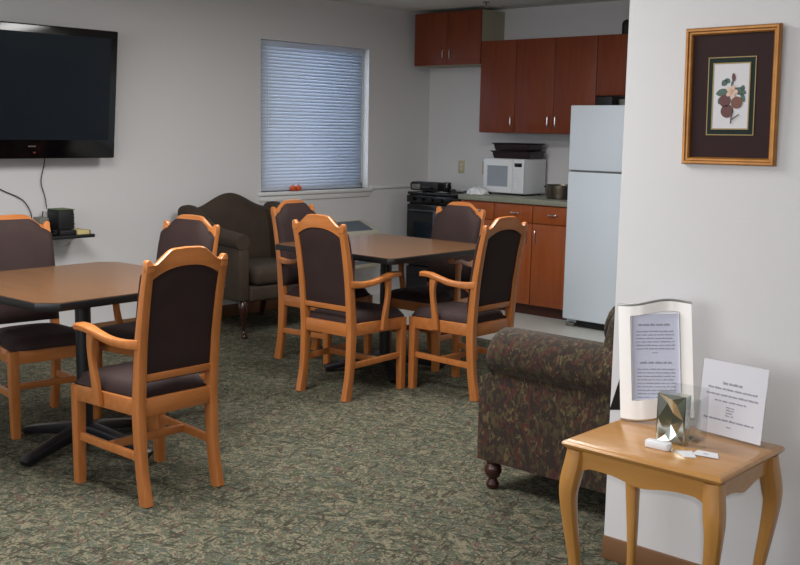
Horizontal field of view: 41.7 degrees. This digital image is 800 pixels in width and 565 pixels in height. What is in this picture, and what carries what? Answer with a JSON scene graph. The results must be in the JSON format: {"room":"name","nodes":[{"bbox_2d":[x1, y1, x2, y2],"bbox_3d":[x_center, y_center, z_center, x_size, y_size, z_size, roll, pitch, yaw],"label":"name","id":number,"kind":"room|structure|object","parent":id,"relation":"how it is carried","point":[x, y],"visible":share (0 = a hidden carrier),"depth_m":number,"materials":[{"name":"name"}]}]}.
{"room":"care facility","nodes":[
{"label":"care facility","id":0,"kind":"room"},
{"bbox_2d":[0,0,429,327],"bbox_3d":[-2.909,-0.806,6.702,0.150,2.590,9.637,8,11,41],"label":"wall","id":1,"kind":"structure","parent":0,"point":[188,107],"depth_m":8.01,"materials":[{"name":"white paint"}]},
{"bbox_2d":[0,189,31,217],"bbox_3d":[-2.588,-0.528,6.972,0.017,0.313,0.315,8,11,41],"label":"power cord","id":2,"kind":"object","parent":1,"relation":"attached to","point":[0,189],"visible":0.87,"depth_m":7.02,"materials":[{"name":"black plastic"}]},
{"bbox_2d":[0,21,117,158],"bbox_3d":[-2.480,-1.236,6.788,0.203,0.865,1.410,8,11,41],"label":"television","id":3,"kind":"object","parent":1,"relation":"attached to","point":[58,83],"visible":1,"depth_m":6.93,"materials":[{"name":"black plastic"},{"name":"dark glass screen"}]},
{"bbox_2d":[40,159,46,207],"bbox_3d":[-2.411,-0.684,7.123,0.047,0.357,0.037,8,11,41],"label":"power cord","id":4,"kind":"object","parent":3,"relation":"hanging from","point":[44,159],"visible":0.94,"depth_m":7.13,"materials":[{"name":"black plastic"}]},
{"bbox_2d":[52,233,94,245],"bbox_3d":[-2.397,-0.268,7.048,0.270,0.100,0.630,8,11,41],"label":"wall shelf","id":5,"kind":"object","parent":1,"relation":"attached to","point":[63,240],"visible":0.38,"depth_m":7.12,"materials":[{"name":"black"}]},
{"bbox_2d":[50,228,56,235],"bbox_3d":[-2.471,-0.329,6.955,0.210,0.044,0.325,8,11,41],"label":"dvd player","id":6,"kind":"object","parent":5,"relation":"on","point":[53,231],"visible":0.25,"depth_m":6.99},
{"bbox_2d":[33,211,48,223],"bbox_3d":[-2.407,-0.421,7.050,0.100,0.110,0.079,8,11,41],"label":"modem","id":7,"kind":"object","parent":6,"relation":"on","point":[41,219],"visible":0.57,"depth_m":7.01,"materials":[{"name":"grey plastic"}]},
{"bbox_2d":[57,229,75,235],"bbox_3d":[-2.309,-0.346,7.128,0.220,0.033,0.120,8,11,41],"label":"cable box","id":8,"kind":"object","parent":5,"relation":"on","point":[68,231],"visible":0.6,"depth_m":7.04,"materials":[{"name":"black plastic"}]},
{"bbox_2d":[46,208,74,229],"bbox_3d":[-2.306,-0.433,7.139,0.160,0.136,0.127,8,11,41],"label":"speaker","id":9,"kind":"object","parent":8,"relation":"on","point":[59,218],"visible":0.98,"depth_m":7.09,"materials":[{"name":"black plastic"}]},
{"bbox_2d":[73,228,90,234],"bbox_3d":[-2.204,-0.350,7.188,0.155,0.028,0.098,8,11,41],"label":"box","id":10,"kind":"object","parent":5,"relation":"on","point":[79,231],"visible":0.76,"depth_m":7.14,"materials":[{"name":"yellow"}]},
{"bbox_2d":[72,298,291,327],"bbox_3d":[-3.432,0.517,6.211,0.012,0.095,7.660,8,11,41],"label":"baseboard","id":11,"kind":"structure","parent":1,"relation":"attached to","point":[230,309],"depth_m":8.52,"materials":[{"name":"brown"}]},
{"bbox_2d":[258,45,371,201],"bbox_3d":[-0.741,-1.373,9.004,0.165,1.305,1.320,8,11,41],"label":"window","id":12,"kind":"structure","parent":1,"relation":"in","point":[264,196],"depth_m":9.10,"materials":[{"name":"white"}]},
{"bbox_2d":[289,185,295,190],"bbox_3d":[-0.901,-0.799,8.837,0.058,0.061,0.058,8,11,41],"label":"ornament","id":13,"kind":"object","parent":12,"relation":"on","point":[292,187],"visible":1,"depth_m":8.82,"materials":[{"name":"orange"}]},
{"bbox_2d":[296,184,301,190],"bbox_3d":[-0.859,-0.805,8.883,0.058,0.061,0.058,8,11,41],"label":"ornament","id":14,"kind":"object","parent":12,"relation":"on","point":[298,187],"visible":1,"depth_m":8.86,"materials":[{"name":"orange"}]},
{"bbox_2d":[261,40,363,190],"bbox_3d":[-0.741,-1.407,8.970,0.044,1.220,1.197,8,11,41],"label":"blind","id":15,"kind":"object","parent":12,"relation":"attached to","point":[311,100],"visible":1,"depth_m":8.95,"materials":[{"name":"white plastic"}]},
{"bbox_2d":[337,220,379,268],"bbox_3d":[-0.669,-0.297,8.996,0.257,0.401,1.180,8,11,41],"label":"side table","id":16,"kind":"object","parent":1,"relation":"attached to","point":[355,227],"visible":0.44,"depth_m":9.24,"materials":[{"name":"beige"}]},
{"bbox_2d":[337,221,372,231],"bbox_3d":[-0.657,-0.458,8.964,0.174,0.072,1.060,8,11,41],"label":"grille","id":17,"kind":"object","parent":16,"relation":"attached to","point":[351,226],"depth_m":9.25,"materials":[{"name":"grey metal"}]},
{"bbox_2d":[370,184,409,188],"bbox_3d":[0.003,-0.902,9.833,0.018,0.030,0.807,8,11,41],"label":"trim","id":18,"kind":"structure","parent":1,"relation":"attached to","point":[400,185],"depth_m":9.72,"materials":[{"name":"white paint"}]},
{"bbox_2d":[0,293,622,564],"bbox_3d":[0.168,0.985,4.139,8.500,0.100,9.637,8,11,41],"label":"floor","id":19,"kind":"structure","parent":0,"point":[387,475],"depth_m":4.52,"materials":[{"name":"carpet"}]},
{"bbox_2d":[0,214,99,439],"bbox_3d":[-1.856,0.197,5.332,0.545,1.049,0.550,-6,11,-40],"label":"dining chair","id":20,"kind":"object","parent":19,"relation":"on","point":[25,243],"visible":0.56,"depth_m":5.36,"materials":[{"name":"brown wood"}]},
{"bbox_2d":[0,262,225,466],"bbox_3d":[-1.487,0.380,4.942,1.006,0.796,1.006,8,11,39],"label":"dining table","id":21,"kind":"object","parent":19,"relation":"on","point":[80,287],"visible":0.69,"depth_m":4.84,"materials":[{"name":"laminate"}]},
{"bbox_2d":[71,246,227,507],"bbox_3d":[-1.049,0.346,4.418,0.550,1.049,0.545,8,11,41],"label":"dining chair","id":22,"kind":"object","parent":19,"relation":"on","point":[180,297],"visible":1,"depth_m":4.27,"materials":[{"name":"brown wood"}]},
{"bbox_2d":[96,214,219,430],"bbox_3d":[-1.274,0.183,5.506,0.545,1.049,0.550,6,10,33],"label":"dining chair","id":23,"kind":"object","parent":19,"relation":"on","point":[186,229],"visible":0.23,"depth_m":5.56,"materials":[{"name":"brown wood"}]},
{"bbox_2d":[178,193,298,338],"bbox_3d":[-1.099,-0.161,8.006,0.932,1.009,0.762,-7,12,-45],"label":"armchair","id":24,"kind":"object","parent":19,"relation":"on","point":[246,235],"visible":0.52,"depth_m":7.81,"materials":[{"name":"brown fabric"}]},
{"bbox_2d":[249,257,277,285],"bbox_3d":[-1.029,-0.089,7.944,0.561,0.130,0.560,-7,12,-45],"label":"seat cushion","id":25,"kind":"object","parent":24,"relation":"on","point":[262,271],"depth_m":7.65,"materials":[{"name":"brown fabric"}]},
{"bbox_2d":[271,199,372,368],"bbox_3d":[-0.518,-0.009,6.912,0.550,1.049,0.545,7,10,37],"label":"dining chair","id":26,"kind":"object","parent":19,"relation":"on","point":[282,216],"visible":0.38,"depth_m":6.87,"materials":[{"name":"brown wood"}]},
{"bbox_2d":[292,214,406,401],"bbox_3d":[-0.295,0.114,6.098,0.545,1.049,0.550,8,11,39],"label":"dining chair","id":27,"kind":"object","parent":19,"relation":"on","point":[327,283],"visible":1,"depth_m":5.94,"materials":[{"name":"brown wood"}]},
{"bbox_2d":[276,234,475,382],"bbox_3d":[-0.092,0.158,6.631,1.006,0.796,1.006,8,11,41],"label":"dining table","id":28,"kind":"object","parent":19,"relation":"on","point":[387,250],"visible":0.64,"depth_m":6.50,"materials":[{"name":"laminate"}]},
{"bbox_2d":[406,189,466,286],"bbox_3d":[0.456,-0.359,9.591,0.618,0.950,0.621,8,11,41],"label":"stove","id":29,"kind":"object","parent":19,"relation":"on","point":[421,207],"visible":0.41,"depth_m":9.46,"materials":[{"name":"black metal"}]},
{"bbox_2d":[410,181,442,191],"bbox_3d":[0.234,-0.870,9.489,0.335,0.080,0.135,8,11,41],"label":"countertop grill","id":30,"kind":"object","parent":29,"relation":"on","point":[415,185],"visible":0.96,"depth_m":9.43,"materials":[{"name":"black metal"}]},
{"bbox_2d":[408,190,466,197],"bbox_3d":[0.483,-0.810,9.547,0.618,0.027,0.562,8,11,41],"label":"cooktop","id":31,"kind":"object","parent":29,"relation":"in","point":[454,193],"depth_m":9.39,"materials":[{"name":"black metal"}]},
{"bbox_2d":[443,182,452,191],"bbox_3d":[0.423,-0.847,9.323,0.076,0.090,0.098,-1,9,-17],"label":"canister","id":32,"kind":"object","parent":29,"relation":"on","point":[446,185],"visible":1,"depth_m":9.30,"materials":[{"name":"black"}]},
{"bbox_2d":[390,202,485,371],"bbox_3d":[0.231,0.003,6.921,0.545,1.049,0.550,8,11,40],"label":"dining chair","id":33,"kind":"object","parent":19,"relation":"on","point":[457,221],"visible":0.55,"depth_m":6.93,"materials":[{"name":"brown fabric"}]},
{"bbox_2d":[408,216,527,400],"bbox_3d":[0.396,0.117,6.163,0.550,1.049,0.545,8,11,41],"label":"dining chair","id":34,"kind":"object","parent":19,"relation":"on","point":[492,286],"visible":0.95,"depth_m":6.01,"materials":[{"name":"brown wood"}]},
{"bbox_2d":[460,199,566,319],"bbox_3d":[1.117,-0.230,9.021,1.105,0.925,0.637,8,11,41],"label":"base cabinet","id":35,"kind":"object","parent":19,"relation":"on","point":[540,286],"visible":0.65,"depth_m":8.62,"materials":[{"name":"brown wood"}]},
{"bbox_2d":[458,192,566,206],"bbox_3d":[1.128,-0.712,8.954,1.123,0.045,0.631,8,11,41],"label":"countertop","id":36,"kind":"structure","parent":35,"relation":"on","point":[532,199],"depth_m":8.77,"materials":[{"name":"laminate"}]},
{"bbox_2d":[467,186,488,194],"bbox_3d":[0.666,-0.803,9.101,0.204,0.072,0.193,8,11,41],"label":"plastic bag","id":37,"kind":"object","parent":36,"relation":"on","point":[478,190],"visible":1,"depth_m":9.04,"materials":[{"name":"white plastic"}]},
{"bbox_2d":[483,158,545,195],"bbox_3d":[0.999,-0.926,9.168,0.430,0.310,0.334,8,11,41],"label":"microwave oven","id":38,"kind":"object","parent":36,"relation":"on","point":[523,177],"visible":0.98,"depth_m":9.03,"materials":[{"name":"white plastic"}]},
{"bbox_2d":[490,150,545,158],"bbox_3d":[1.027,-1.111,9.128,0.423,0.066,0.248,8,11,41],"label":"baking tray","id":39,"kind":"object","parent":38,"relation":"on","point":[496,153],"visible":0.89,"depth_m":9.03,"materials":[{"name":"black metal"}]},
{"bbox_2d":[492,143,544,150],"bbox_3d":[1.028,-1.177,9.119,0.393,0.066,0.248,8,11,41],"label":"baking tray","id":40,"kind":"object","parent":39,"relation":"on","point":[498,146],"visible":1,"depth_m":9.02,"materials":[{"name":"black metal"}]},
{"bbox_2d":[544,184,567,198],"bbox_3d":[1.329,-0.750,8.684,0.254,0.114,0.254,0,8,-4],"label":"pan","id":41,"kind":"object","parent":36,"relation":"on","point":[553,191],"visible":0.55,"depth_m":8.58,"materials":[{"name":"grey metal"}]},
{"bbox_2d":[477,306,614,493],"bbox_3d":[1.009,0.367,4.563,0.873,1.031,1.144,8,11,41],"label":"armchair","id":42,"kind":"object","parent":19,"relation":"on","point":[542,390],"visible":0.41,"depth_m":4.26,"materials":[{"name":"fabric"}]},
{"bbox_2d":[563,105,624,329],"bbox_3d":[1.799,-0.503,8.209,0.730,1.724,0.811,8,11,41],"label":"refrigerator","id":43,"kind":"object","parent":19,"relation":"on","point":[596,131],"visible":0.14,"depth_m":8.03,"materials":[{"name":"white metal"}]},
{"bbox_2d":[596,97,624,104],"bbox_3d":[1.651,-1.416,8.223,0.140,0.072,0.200,8,11,41],"label":"storage box","id":44,"kind":"object","parent":43,"relation":"on","point":[600,100],"visible":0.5,"depth_m":8.15,"materials":[{"name":"black plastic"}]},
{"bbox_2d":[619,99,624,104],"bbox_3d":[1.750,-1.384,8.083,0.132,0.052,0.132,8,11,41],"label":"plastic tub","id":45,"kind":"object","parent":43,"relation":"on","point":[621,101],"visible":0.28,"depth_m":8.04,"materials":[{"name":"grey plastic"}]},
{"bbox_2d":[559,420,784,564],"bbox_3d":[0.819,0.779,3.214,0.525,0.602,0.445,8,11,41],"label":"side table","id":46,"kind":"object","parent":19,"relation":"on","point":[617,449],"visible":0.95,"depth_m":3.12,"materials":[{"name":"brown wood"}]},
{"bbox_2d":[610,299,694,421],"bbox_3d":[0.818,0.250,3.384,0.277,0.392,0.116,4,9,17],"label":"frame","id":47,"kind":"object","parent":46,"relation":"on","point":[656,349],"visible":0.91,"depth_m":3.39,"materials":[{"name":"white ceramic"}]},
{"bbox_2d":[645,438,671,450],"bbox_3d":[0.763,0.479,3.100,0.078,0.022,0.034,7,10,36],"label":"packet","id":48,"kind":"object","parent":46,"relation":"on","point":[651,443],"visible":1,"depth_m":3.09,"materials":[{"name":"white"}]},
{"bbox_2d":[656,390,691,446],"bbox_3d":[0.820,0.407,3.153,0.090,0.150,0.040,8,11,38],"label":"box","id":49,"kind":"object","parent":46,"relation":"on","point":[673,408],"visible":0.96,"depth_m":3.14,"materials":[{"name":"clear glass"}]},
{"bbox_2d":[675,451,695,457],"bbox_3d":[0.830,0.498,3.046,0.051,0.002,0.064,1,8,0],"label":"business card","id":50,"kind":"object","parent":46,"relation":"on","point":[689,454],"visible":1,"depth_m":3.05,"materials":[{"name":"white paper"}]},
{"bbox_2d":[692,450,718,458],"bbox_3d":[0.891,0.498,3.044,0.078,0.002,0.048,6,10,32],"label":"business card","id":51,"kind":"object","parent":46,"relation":"on","point":[698,452],"visible":1,"depth_m":3.04,"materials":[{"name":"white paper"}]},
{"bbox_2d":[697,358,768,444],"bbox_3d":[1.021,0.360,3.204,0.051,0.235,0.224,-6,11,-40],"label":"sign","id":52,"kind":"object","parent":46,"relation":"on","point":[732,396],"visible":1,"depth_m":3.19,"materials":[{"name":"white paper"}]},
{"bbox_2d":[331,0,618,13],"bbox_3d":[0.217,-1.677,3.750,8.500,0.100,9.637,8,11,41],"label":"ceiling","id":53,"kind":"structure","parent":0,"point":[417,6],"depth_m":9.03,"materials":[{"name":"white paint"}]},
{"bbox_2d":[428,0,629,194],"bbox_3d":[3.423,-0.791,7.390,8.350,2.590,0.150,8,11,41],"label":"wall","id":54,"kind":"structure","parent":0,"point":[454,97],"depth_m":9.63,"materials":[{"name":"white paint"}]},
{"bbox_2d":[414,9,504,67],"bbox_3d":[0.521,-2.193,9.490,0.767,0.468,0.371,8,11,41],"label":"upper cabinet","id":55,"kind":"object","parent":54,"relation":"attached to","point":[454,39],"visible":1,"depth_m":9.33,"materials":[{"name":"brown wood"}]},
{"bbox_2d":[458,160,464,172],"bbox_3d":[0.574,-1.084,9.831,0.072,0.116,0.010,8,11,41],"label":"wall outlet","id":56,"kind":"object","parent":54,"relation":"attached to","point":[461,164],"visible":1,"depth_m":9.83,"materials":[{"name":"beige plastic"}]},
{"bbox_2d":[479,39,517,132],"bbox_3d":[0.943,-1.703,9.170,0.378,0.785,0.371,8,11,41],"label":"upper cabinet","id":57,"kind":"object","parent":54,"relation":"attached to","point":[499,57],"visible":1,"depth_m":9.05,"materials":[{"name":"brown wood"}]},
{"bbox_2d":[514,35,606,133],"bbox_3d":[1.378,-1.639,8.783,0.790,0.785,0.371,8,11,41],"label":"upper cabinet","id":58,"kind":"object","parent":54,"relation":"attached to","point":[553,75],"visible":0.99,"depth_m":8.68,"materials":[{"name":"brown wood"}]},
{"bbox_2d":[596,34,627,96],"bbox_3d":[1.991,-1.704,8.240,0.820,0.476,0.338,8,11,41],"label":"upper cabinet","id":59,"kind":"object","parent":54,"relation":"attached to","point":[612,49],"visible":0.27,"depth_m":8.30,"materials":[{"name":"brown wood"}]},
{"bbox_2d":[622,19,628,33],"bbox_3d":[1.805,-2.021,8.318,0.080,0.120,0.099,8,11,41],"label":"vase","id":60,"kind":"object","parent":59,"relation":"on","point":[625,25],"visible":0.48,"depth_m":8.28,"materials":[{"name":"black"}]},
{"bbox_2d":[602,0,799,564],"bbox_3d":[2.092,-0.104,2.530,3.456,2.590,0.172,8,11,41],"label":"wall","id":61,"kind":"structure","parent":0,"point":[724,240],"depth_m":3.42,"materials":[{"name":"white paint"}]},
{"bbox_2d":[681,23,782,165],"bbox_3d":[1.038,-0.586,3.302,0.310,0.430,0.022,8,12,41],"label":"framed picture","id":62,"kind":"object","parent":61,"relation":"attached to","point":[732,79],"visible":1,"depth_m":3.30,"materials":[{"name":"wood"},{"name":"paper"}]},
{"bbox_2d":[712,63,749,127],"bbox_3d":[1.041,-0.586,3.306,0.119,0.202,0.006,8,11,41],"label":"print","id":63,"kind":"object","parent":62,"relation":"attached to","point":[730,81],"depth_m":3.30,"materials":[{"name":"white paper"}]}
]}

